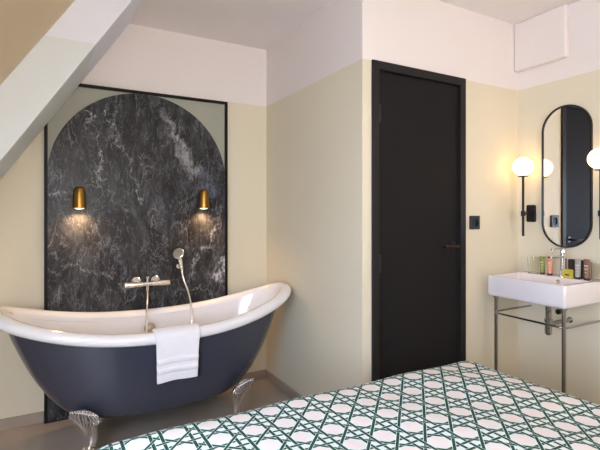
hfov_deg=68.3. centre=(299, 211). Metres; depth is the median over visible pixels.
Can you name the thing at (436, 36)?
wall
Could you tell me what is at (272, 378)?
baseboard
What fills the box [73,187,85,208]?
wall lamp
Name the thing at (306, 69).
wall
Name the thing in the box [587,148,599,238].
wall sconce
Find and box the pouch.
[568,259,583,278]
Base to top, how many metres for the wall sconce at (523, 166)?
0.508 m
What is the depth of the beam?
2.11 m
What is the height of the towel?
0.282 m
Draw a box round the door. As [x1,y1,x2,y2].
[372,59,465,381]
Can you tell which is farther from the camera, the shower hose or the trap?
the shower hose
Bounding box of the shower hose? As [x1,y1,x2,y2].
[145,271,192,332]
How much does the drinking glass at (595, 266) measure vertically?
0.104 m
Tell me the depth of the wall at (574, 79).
2.75 m
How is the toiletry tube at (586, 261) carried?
on the washbasin
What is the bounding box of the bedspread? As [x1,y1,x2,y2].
[98,361,599,449]
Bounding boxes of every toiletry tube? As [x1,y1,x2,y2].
[540,256,544,274]
[547,258,552,275]
[575,259,580,278]
[584,259,589,280]
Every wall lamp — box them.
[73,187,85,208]
[198,189,208,208]
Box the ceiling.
[130,0,579,49]
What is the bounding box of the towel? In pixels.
[152,323,199,383]
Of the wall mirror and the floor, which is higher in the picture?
the wall mirror
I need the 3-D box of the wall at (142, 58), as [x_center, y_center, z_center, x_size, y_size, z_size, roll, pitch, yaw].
[-1.636,0.017,2.786,3.359,2.567,0.140,0,0,-29]
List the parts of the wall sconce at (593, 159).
globe, rod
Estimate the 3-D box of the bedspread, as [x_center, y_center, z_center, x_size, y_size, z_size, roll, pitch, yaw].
[0.583,0.884,0.755,1.736,0.508,2.226,0,0,-29]
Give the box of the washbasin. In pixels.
[488,271,599,308]
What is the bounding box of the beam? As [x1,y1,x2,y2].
[0,0,140,179]
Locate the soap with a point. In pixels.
(566, 273)
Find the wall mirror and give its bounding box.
[542,104,592,247]
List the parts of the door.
handle lever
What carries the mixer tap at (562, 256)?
on the washbasin
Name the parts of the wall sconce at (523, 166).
rod, globe, plate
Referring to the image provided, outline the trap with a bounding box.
[544,306,572,334]
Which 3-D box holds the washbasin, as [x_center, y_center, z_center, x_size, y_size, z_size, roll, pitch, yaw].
[1.457,0.455,2.634,0.406,0.126,0.478,0,0,-29]
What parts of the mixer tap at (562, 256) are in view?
spout, lever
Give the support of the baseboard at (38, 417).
attached to the wall at (142, 58)
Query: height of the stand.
0.781 m
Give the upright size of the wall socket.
0.086 m
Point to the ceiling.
(260, 24)
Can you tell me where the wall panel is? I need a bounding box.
[44,83,227,423]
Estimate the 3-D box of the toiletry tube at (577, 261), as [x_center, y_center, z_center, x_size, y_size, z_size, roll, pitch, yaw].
[1.615,0.332,2.569,0.030,0.118,0.030,0,0,8]
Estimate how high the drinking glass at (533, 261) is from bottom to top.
0.104 m
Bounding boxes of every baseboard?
[0,411,43,430]
[237,369,266,383]
[266,370,302,398]
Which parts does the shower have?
handle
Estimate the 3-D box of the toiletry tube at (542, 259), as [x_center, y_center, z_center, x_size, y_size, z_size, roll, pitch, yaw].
[1.517,0.335,2.766,0.029,0.112,0.030,0,0,25]
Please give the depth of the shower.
3.04 m
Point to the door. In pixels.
(419, 115)
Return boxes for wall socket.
[469,216,479,228]
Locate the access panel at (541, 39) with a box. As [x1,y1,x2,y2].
[514,4,568,71]
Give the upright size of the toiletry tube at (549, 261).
0.112 m
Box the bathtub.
[0,282,290,449]
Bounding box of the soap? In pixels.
[562,269,573,278]
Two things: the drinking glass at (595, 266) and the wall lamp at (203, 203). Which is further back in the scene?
the wall lamp at (203, 203)
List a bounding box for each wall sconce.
[512,157,535,235]
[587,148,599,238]
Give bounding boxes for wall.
[0,0,74,84]
[0,24,265,418]
[266,0,346,395]
[347,0,517,387]
[518,0,599,404]
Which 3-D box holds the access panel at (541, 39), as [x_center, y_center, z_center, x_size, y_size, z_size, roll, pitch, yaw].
[1.548,-1.106,2.846,0.044,0.322,0.350,0,0,-29]
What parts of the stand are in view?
leg, leg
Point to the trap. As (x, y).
(548, 319)
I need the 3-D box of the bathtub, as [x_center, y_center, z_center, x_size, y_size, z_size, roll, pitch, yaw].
[-0.848,0.896,2.667,1.749,0.807,0.701,0,0,-29]
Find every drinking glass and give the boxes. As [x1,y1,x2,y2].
[527,256,538,273]
[590,262,599,281]
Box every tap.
[124,276,169,290]
[547,248,566,276]
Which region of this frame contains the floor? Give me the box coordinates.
[0,378,290,449]
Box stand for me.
[493,296,599,393]
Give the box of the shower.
[173,248,183,270]
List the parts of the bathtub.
overflow knob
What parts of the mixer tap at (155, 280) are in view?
control knob, control knob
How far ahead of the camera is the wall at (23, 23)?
1.80 m
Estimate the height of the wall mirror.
0.876 m

